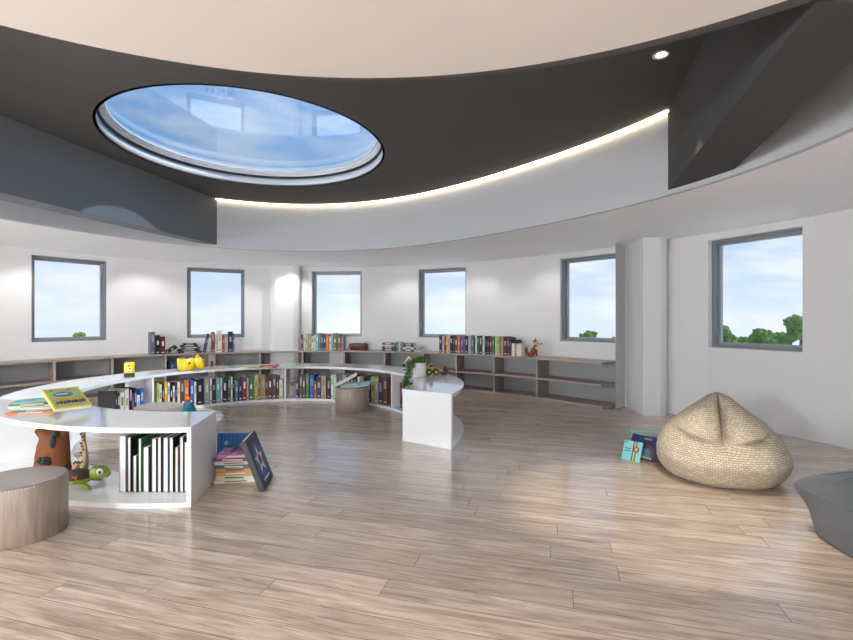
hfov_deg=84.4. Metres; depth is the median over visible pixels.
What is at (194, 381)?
book
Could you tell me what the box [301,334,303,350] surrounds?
book
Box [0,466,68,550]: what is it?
round stool
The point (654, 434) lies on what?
book
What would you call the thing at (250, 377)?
book
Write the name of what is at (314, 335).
book
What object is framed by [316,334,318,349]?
book
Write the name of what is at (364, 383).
picture book
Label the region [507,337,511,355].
book
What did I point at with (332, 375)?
book
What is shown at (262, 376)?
book
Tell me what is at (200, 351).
book
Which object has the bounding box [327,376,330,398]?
book
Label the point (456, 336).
book
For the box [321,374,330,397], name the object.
book
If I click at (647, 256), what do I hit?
column
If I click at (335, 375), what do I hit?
book
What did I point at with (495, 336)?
book
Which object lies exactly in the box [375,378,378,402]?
book
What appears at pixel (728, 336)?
tree
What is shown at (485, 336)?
book
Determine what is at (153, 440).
book
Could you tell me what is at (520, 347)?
carton
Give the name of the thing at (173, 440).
book
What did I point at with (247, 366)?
book
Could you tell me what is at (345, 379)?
art
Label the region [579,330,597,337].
tree
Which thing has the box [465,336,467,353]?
book
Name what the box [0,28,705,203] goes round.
ceiling
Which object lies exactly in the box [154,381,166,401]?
book
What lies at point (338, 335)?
book
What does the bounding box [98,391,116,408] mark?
book
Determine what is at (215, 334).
book
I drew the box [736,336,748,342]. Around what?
tree
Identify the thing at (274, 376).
book
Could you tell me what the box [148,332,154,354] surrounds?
book
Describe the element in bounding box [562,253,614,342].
window
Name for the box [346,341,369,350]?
satchel
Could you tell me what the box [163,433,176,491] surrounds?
book
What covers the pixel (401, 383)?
book
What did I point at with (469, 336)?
book
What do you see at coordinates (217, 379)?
book
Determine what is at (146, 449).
book
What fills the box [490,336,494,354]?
book
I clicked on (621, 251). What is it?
trim
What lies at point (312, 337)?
book
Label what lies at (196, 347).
book
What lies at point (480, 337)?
book
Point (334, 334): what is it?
book
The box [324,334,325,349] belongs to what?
book
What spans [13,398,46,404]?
book
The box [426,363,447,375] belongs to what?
loader
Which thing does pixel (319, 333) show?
book
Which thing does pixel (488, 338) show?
book
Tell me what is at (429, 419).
bookcase
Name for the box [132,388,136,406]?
book
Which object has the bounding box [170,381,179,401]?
book
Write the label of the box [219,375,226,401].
book
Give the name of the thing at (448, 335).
book
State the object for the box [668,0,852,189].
beam
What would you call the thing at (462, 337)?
book
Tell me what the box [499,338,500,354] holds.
book
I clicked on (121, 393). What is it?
book
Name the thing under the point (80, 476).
turtle
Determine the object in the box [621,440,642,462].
picture book
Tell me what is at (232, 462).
book
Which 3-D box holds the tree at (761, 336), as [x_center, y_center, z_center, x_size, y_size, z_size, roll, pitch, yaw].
[50.090,4.341,70.041,3.806,6.231,3.659,0,0,0]
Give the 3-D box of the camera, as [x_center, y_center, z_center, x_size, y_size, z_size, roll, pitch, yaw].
[-4.317,0.716,6.830,0.131,0.226,0.093,0,0,-25]
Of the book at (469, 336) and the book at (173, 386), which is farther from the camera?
the book at (469, 336)
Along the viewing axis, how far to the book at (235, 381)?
8.19 m
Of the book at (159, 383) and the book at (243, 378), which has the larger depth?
the book at (243, 378)
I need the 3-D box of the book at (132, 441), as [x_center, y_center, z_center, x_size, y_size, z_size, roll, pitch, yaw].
[-2.417,1.184,3.991,0.032,0.450,0.303,0,0,5]
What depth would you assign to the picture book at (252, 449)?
4.05 m
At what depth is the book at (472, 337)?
9.57 m
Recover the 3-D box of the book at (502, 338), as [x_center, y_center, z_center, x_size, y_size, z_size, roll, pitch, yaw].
[1.536,0.513,9.236,0.055,0.352,0.203,0,0,40]
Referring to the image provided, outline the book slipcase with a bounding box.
[512,339,521,355]
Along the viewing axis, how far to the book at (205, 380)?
7.89 m
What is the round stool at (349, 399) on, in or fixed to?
on the floor
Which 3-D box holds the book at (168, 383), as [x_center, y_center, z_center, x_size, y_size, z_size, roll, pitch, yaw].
[-4.173,1.197,7.459,0.263,0.425,0.028,0,0,26]
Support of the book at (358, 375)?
on the bookcase at (429, 419)
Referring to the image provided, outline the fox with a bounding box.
[525,338,541,356]
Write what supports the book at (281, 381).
on the bookcase at (429, 419)
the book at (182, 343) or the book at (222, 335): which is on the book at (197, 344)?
the book at (182, 343)
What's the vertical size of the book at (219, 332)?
0.466 m
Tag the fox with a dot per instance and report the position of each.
(534, 351)
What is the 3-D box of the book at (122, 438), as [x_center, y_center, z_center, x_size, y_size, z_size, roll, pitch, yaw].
[-2.468,1.176,3.990,0.060,0.465,0.303,0,0,7]
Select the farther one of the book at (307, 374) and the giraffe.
the book at (307, 374)
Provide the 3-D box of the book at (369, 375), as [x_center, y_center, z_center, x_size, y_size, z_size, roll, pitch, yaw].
[-1.053,1.190,8.261,0.065,0.438,0.263,0,0,31]
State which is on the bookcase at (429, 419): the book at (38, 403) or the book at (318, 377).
the book at (318, 377)
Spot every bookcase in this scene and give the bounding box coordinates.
[0,349,614,408]
[0,363,463,508]
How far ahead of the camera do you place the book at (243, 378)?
8.25 m
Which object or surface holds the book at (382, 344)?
on the book
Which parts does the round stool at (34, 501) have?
seat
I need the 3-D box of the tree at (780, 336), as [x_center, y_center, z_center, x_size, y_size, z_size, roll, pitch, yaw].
[62.380,4.712,81.938,3.110,5.493,3.324,0,0,0]
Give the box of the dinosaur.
[181,396,196,411]
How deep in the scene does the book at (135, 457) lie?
3.85 m
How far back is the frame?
6.68 m
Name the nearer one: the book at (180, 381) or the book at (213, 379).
the book at (180, 381)
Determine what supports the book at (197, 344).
on the book at (196, 347)
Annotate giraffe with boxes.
[72,432,88,468]
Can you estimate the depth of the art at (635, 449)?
4.84 m
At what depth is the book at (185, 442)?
3.85 m
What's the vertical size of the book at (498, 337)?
0.366 m
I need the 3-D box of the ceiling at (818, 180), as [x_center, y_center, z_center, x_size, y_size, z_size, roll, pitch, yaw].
[-1.664,-1.275,4.054,14.083,0.050,14.608,0,0,0]
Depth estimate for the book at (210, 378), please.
7.94 m
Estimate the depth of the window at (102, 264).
8.87 m
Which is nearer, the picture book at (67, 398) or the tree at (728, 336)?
the picture book at (67, 398)
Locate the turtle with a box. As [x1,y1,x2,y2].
[69,465,110,489]
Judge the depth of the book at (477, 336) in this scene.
9.49 m
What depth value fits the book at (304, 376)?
8.50 m
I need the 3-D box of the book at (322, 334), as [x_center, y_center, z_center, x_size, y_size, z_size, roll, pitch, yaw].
[-2.367,0.498,10.726,0.045,0.383,0.203,0,0,-2]
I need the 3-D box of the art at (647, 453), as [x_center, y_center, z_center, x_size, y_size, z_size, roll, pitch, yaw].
[2.280,1.340,4.879,0.003,0.227,0.180,32,-18,-31]
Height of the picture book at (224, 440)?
0.365 m
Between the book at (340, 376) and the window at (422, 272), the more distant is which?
the window at (422, 272)
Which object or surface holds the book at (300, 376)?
on the bookcase at (429, 419)
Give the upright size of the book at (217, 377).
0.417 m
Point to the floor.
(535, 525)
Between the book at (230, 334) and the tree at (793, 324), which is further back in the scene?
the tree at (793, 324)
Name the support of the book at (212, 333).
on the bookcase at (576, 381)
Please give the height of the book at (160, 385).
0.412 m
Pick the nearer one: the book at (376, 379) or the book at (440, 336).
the book at (376, 379)
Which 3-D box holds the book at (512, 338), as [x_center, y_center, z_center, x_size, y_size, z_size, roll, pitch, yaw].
[1.673,0.514,9.120,0.033,0.349,0.203,0,0,41]
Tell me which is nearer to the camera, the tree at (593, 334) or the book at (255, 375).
the book at (255, 375)
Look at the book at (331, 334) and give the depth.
10.63 m
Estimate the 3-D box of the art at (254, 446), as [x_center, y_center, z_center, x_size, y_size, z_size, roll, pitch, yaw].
[-1.471,1.228,4.151,0.004,0.414,0.344,-21,3,-8]
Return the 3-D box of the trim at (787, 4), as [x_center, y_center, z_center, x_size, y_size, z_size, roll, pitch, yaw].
[-0.285,-1.690,-0.469,6.034,0.791,6.034,0,0,0]
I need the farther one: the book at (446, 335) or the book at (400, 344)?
the book at (400, 344)
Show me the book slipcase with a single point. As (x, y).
(515, 342)
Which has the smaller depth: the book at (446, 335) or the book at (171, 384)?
the book at (171, 384)
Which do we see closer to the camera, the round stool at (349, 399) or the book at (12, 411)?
the book at (12, 411)
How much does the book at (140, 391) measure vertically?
0.385 m
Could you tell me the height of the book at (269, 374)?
0.432 m
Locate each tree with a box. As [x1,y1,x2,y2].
[73,332,85,336]
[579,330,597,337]
[723,325,737,342]
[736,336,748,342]
[748,328,778,343]
[775,331,792,344]
[783,314,801,344]
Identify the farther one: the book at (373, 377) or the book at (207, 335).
the book at (207, 335)
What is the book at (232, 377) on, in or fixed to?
on the bookcase at (429, 419)
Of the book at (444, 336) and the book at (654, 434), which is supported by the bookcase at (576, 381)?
the book at (444, 336)
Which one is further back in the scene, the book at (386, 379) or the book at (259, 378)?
the book at (259, 378)
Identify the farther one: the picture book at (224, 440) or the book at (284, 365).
the book at (284, 365)
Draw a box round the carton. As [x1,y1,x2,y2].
[517,344,523,355]
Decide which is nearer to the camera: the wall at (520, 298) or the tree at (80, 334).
the wall at (520, 298)
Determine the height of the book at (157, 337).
0.387 m
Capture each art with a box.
[218,447,241,453]
[219,434,242,449]
[247,433,271,486]
[337,374,354,384]
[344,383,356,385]
[625,441,638,460]
[641,438,653,459]
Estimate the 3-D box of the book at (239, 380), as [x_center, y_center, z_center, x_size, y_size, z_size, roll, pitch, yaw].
[-3.317,1.230,8.329,0.050,0.359,0.263,0,0,-30]
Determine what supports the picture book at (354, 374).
on the round stool at (349, 399)
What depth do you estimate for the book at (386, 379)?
7.80 m
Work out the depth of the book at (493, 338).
9.28 m
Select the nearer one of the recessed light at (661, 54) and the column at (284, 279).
the recessed light at (661, 54)
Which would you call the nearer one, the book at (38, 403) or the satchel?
the book at (38, 403)
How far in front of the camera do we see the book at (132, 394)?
6.83 m
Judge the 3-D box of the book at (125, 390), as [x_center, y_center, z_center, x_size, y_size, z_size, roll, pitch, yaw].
[-4.409,1.197,6.736,0.263,0.425,0.071,0,0,8]
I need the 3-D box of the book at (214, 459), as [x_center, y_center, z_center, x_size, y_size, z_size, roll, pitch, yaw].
[-1.725,1.241,4.314,0.350,0.026,0.302,0,0,-2]
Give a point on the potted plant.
(419, 364)
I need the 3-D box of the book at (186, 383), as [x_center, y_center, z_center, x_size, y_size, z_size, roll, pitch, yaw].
[-4.007,1.201,7.729,0.263,0.416,0.068,0,0,37]
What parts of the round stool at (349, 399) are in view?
seat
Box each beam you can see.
[0,115,216,244]
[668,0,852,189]
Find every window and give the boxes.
[31,255,105,341]
[187,267,243,337]
[313,271,361,336]
[420,267,465,337]
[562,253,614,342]
[712,227,801,351]
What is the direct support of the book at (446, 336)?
on the bookcase at (576, 381)
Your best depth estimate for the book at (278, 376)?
8.45 m
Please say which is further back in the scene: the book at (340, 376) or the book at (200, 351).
the book at (200, 351)
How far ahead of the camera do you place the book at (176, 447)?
3.85 m
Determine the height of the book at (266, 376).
0.385 m
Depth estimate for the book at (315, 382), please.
8.48 m
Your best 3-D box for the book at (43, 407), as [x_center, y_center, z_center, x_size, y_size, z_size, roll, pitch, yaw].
[-3.520,0.784,4.269,0.330,0.016,0.242,0,0,-17]
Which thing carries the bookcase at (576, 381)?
on the floor
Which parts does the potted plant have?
pot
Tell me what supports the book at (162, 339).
on the bookcase at (576, 381)
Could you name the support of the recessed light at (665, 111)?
in the ceiling at (435, 134)
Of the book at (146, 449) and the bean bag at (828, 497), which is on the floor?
the bean bag at (828, 497)
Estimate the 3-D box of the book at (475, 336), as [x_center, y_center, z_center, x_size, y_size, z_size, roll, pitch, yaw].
[1.058,0.504,9.603,0.032,0.369,0.203,0,0,35]
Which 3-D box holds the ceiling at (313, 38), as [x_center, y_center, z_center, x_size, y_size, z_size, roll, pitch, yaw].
[-0.320,-1.316,-0.382,5.802,0.038,5.802,0,0,0]
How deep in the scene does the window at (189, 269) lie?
10.46 m
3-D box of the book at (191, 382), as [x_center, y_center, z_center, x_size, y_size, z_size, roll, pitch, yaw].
[-3.948,1.203,7.802,0.263,0.413,0.060,0,0,41]
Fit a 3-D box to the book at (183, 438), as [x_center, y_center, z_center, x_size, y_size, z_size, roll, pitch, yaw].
[-2.015,1.182,3.991,0.030,0.454,0.303,0,0,-5]
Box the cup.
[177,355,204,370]
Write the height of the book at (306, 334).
0.384 m
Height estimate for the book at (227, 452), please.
0.032 m
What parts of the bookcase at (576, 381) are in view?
panel, panel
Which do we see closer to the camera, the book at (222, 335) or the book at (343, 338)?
the book at (222, 335)
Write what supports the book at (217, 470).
on the book at (239, 472)
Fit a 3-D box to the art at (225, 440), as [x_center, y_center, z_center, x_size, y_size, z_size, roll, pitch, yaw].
[-1.850,1.264,4.472,0.256,0.350,0.007,0,-6,1]
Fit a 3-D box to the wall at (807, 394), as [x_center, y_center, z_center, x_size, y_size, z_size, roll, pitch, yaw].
[4.360,0.070,3.454,1.854,2.760,8.676,0,0,0]
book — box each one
[6,410,53,414]
[8,402,47,406]
[8,404,49,408]
[10,406,51,410]
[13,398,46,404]
[14,409,51,412]
[42,386,91,412]
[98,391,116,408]
[109,388,128,409]
[113,387,131,409]
[117,392,123,409]
[117,393,119,408]
[119,433,137,492]
[127,433,150,492]
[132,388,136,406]
[132,394,133,409]
[133,454,137,492]
[137,388,143,404]
[137,395,139,405]
[138,433,162,491]
[143,444,150,491]
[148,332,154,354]
[151,433,165,491]
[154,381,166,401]
[154,383,158,402]
[155,335,159,353]
[157,433,170,491]
[159,383,163,401]
[159,384,161,401]
[160,336,164,353]
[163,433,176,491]
[165,345,176,353]
[167,361,170,368]
[167,381,176,401]
[167,382,169,401]
[169,433,185,491]
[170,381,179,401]
[170,383,172,401]
[172,379,183,404]
[173,386,174,401]
[175,445,178,491]
[176,350,201,353]
[177,349,199,350]
[179,344,197,346]
[179,346,200,348]
[179,433,186,492]
[181,343,196,344]
[184,380,188,401]
[184,441,186,492]
[187,379,193,402]
[191,378,202,404]
[194,381,195,404]
[201,377,208,403]
[203,333,208,351]
[205,377,211,403]
[211,332,214,351]
[211,377,215,402]
[212,456,246,461]
[214,461,247,465]
[214,479,254,483]
[215,334,216,351]
[215,464,249,468]
[216,377,219,402]
[216,469,250,471]
[216,471,251,475]
[216,474,253,479]
[217,330,221,351]
[217,377,221,401]
[217,433,248,454]
[217,446,244,458]
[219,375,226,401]
[222,335,223,351]
[224,336,226,351]
[227,375,230,401]
[228,331,232,351]
[232,377,233,400]
[233,333,234,351]
[234,380,237,400]
[237,378,241,400]
[240,375,246,399]
[240,430,272,491]
[245,365,260,367]
[248,375,252,399]
[254,374,257,399]
[258,377,260,398]
[259,365,276,367]
[261,375,264,398]
[266,376,267,398]
[268,373,271,398]
[272,374,276,398]
[277,375,279,397]
[279,378,283,397]
[281,365,297,366]
[296,380,298,397]
[299,374,304,397]
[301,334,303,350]
[303,374,305,397]
[305,333,308,350]
[306,372,312,397]
[308,334,311,350]
[310,373,318,397]
[311,336,313,350]
[314,335,315,349]
[314,380,316,397]
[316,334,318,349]
[317,375,322,397]
[319,333,320,349]
[321,333,324,349]
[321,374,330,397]
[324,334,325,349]
[326,334,329,349]
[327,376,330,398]
[331,334,332,349]
[331,373,338,398]
[333,333,338,349]
[334,373,342,398]
[336,372,356,385]
[337,334,342,349]
[338,373,349,385]
[340,382,358,387]
[341,336,345,350]
[354,374,364,381]
[357,381,371,386]
[361,374,372,381]
[367,377,370,401]
[371,375,381,402]
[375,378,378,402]
[379,375,390,403]
[382,342,395,344]
[382,344,395,346]
[383,376,390,404]
[398,341,403,350]
[400,381,412,407]
[439,335,445,352]
[442,335,446,352]
[444,336,445,352]
[446,336,447,352]
[448,335,449,352]
[450,335,455,352]
[453,336,454,352]
[455,335,457,352]
[458,335,463,352]
[461,336,463,352]
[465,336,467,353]
[468,335,474,353]
[471,336,474,353]
[475,336,476,353]
[477,336,478,353]
[479,336,481,353]
[482,336,484,353]
[485,336,491,354]
[487,337,489,354]
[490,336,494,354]
[492,337,494,354]
[495,336,496,354]
[497,336,503,354]
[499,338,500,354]
[501,337,503,354]
[504,336,511,355]
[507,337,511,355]
[509,337,515,355]
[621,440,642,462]
[631,430,659,437]
[631,433,656,462]
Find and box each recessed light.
[216,110,668,205]
[652,49,669,59]
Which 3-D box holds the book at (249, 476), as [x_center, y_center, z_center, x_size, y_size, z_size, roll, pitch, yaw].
[-1.711,1.401,4.314,0.331,0.035,0.282,0,0,-2]
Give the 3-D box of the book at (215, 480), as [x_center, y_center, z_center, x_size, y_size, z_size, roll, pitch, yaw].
[-1.720,1.434,4.314,0.368,0.030,0.282,0,0,-11]
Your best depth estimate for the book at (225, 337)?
10.14 m
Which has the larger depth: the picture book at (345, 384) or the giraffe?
the picture book at (345, 384)
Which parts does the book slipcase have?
lid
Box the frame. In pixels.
[92,83,384,186]
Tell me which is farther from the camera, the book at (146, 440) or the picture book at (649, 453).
the picture book at (649, 453)
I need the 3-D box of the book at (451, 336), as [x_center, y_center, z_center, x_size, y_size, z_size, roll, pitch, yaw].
[0.565,0.507,9.922,0.052,0.364,0.203,0,0,30]
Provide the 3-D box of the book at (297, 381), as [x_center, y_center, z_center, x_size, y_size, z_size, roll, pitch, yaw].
[-2.344,1.257,8.626,0.055,0.305,0.263,0,0,-2]
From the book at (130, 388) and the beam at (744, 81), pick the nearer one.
the beam at (744, 81)
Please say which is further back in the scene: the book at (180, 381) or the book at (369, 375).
the book at (369, 375)
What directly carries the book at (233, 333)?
on the bookcase at (576, 381)
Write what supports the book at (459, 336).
on the bookcase at (576, 381)
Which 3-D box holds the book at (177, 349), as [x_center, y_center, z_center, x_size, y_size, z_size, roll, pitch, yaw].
[-5.008,0.623,9.872,0.420,0.040,0.202,0,0,-32]
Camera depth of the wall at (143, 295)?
9.27 m
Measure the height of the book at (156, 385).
0.440 m
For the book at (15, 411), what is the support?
on the book at (12, 411)
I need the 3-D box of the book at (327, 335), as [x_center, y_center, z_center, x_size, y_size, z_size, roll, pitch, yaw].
[-2.244,0.503,10.728,0.064,0.372,0.203,0,0,0]
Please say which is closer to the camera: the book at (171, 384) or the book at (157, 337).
the book at (171, 384)
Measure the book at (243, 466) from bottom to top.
0.034 m
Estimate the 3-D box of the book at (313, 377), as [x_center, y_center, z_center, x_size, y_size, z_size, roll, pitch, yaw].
[-2.057,1.198,8.613,0.081,0.423,0.263,0,0,6]
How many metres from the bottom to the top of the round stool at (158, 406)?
0.378 m
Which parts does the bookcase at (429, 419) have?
panel, panel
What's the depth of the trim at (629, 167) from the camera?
6.37 m
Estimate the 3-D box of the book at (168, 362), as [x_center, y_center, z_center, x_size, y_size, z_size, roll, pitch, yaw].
[-5.306,0.951,9.672,0.035,0.205,0.183,0,0,-39]
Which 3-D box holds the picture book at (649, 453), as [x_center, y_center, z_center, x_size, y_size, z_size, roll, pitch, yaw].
[2.271,1.337,4.916,0.134,0.236,0.300,0,0,-35]
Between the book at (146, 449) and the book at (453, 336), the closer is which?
the book at (146, 449)
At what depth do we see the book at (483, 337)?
9.42 m
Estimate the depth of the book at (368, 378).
8.06 m
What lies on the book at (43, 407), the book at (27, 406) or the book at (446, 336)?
the book at (27, 406)
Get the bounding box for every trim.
[0,0,815,80]
[0,60,852,251]
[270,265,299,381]
[615,243,627,408]
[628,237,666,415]
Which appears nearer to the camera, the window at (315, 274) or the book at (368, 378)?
the book at (368, 378)
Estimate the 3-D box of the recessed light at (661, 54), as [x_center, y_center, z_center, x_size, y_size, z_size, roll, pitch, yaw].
[1.838,-2.079,3.684,0.124,0.012,0.124,0,0,0]
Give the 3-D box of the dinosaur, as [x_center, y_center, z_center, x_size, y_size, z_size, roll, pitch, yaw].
[-2.879,1.178,5.632,0.239,0.503,0.360,0,0,-5]
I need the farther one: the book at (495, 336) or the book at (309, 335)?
the book at (309, 335)
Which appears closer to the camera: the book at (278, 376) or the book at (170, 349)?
the book at (278, 376)
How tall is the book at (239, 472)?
0.032 m
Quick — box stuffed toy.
[33,429,71,469]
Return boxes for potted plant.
[402,356,427,387]
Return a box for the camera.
[124,361,134,376]
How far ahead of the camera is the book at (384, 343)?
10.46 m
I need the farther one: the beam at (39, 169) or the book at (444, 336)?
the book at (444, 336)
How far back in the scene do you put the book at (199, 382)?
7.81 m
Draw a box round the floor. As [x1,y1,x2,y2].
[0,385,852,639]
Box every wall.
[0,246,179,360]
[180,247,614,380]
[667,209,852,448]
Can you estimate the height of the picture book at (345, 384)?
0.053 m
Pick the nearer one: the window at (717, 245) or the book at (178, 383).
the window at (717, 245)
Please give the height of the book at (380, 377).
0.464 m
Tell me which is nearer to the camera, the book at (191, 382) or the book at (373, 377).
the book at (191, 382)
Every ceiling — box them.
[0,0,785,77]
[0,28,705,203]
[0,131,852,266]
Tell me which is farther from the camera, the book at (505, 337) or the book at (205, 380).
the book at (505, 337)
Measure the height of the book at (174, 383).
0.410 m
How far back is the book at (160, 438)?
3.85 m
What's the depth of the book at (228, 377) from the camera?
8.13 m
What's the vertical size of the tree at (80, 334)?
5.554 m
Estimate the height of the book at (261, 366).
0.022 m
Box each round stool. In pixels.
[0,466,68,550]
[134,402,182,411]
[335,385,368,412]
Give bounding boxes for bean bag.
[656,392,792,489]
[794,469,852,556]
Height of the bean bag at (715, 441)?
0.752 m
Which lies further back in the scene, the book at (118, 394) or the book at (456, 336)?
the book at (456, 336)
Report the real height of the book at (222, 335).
0.364 m
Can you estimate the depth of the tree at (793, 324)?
61.71 m

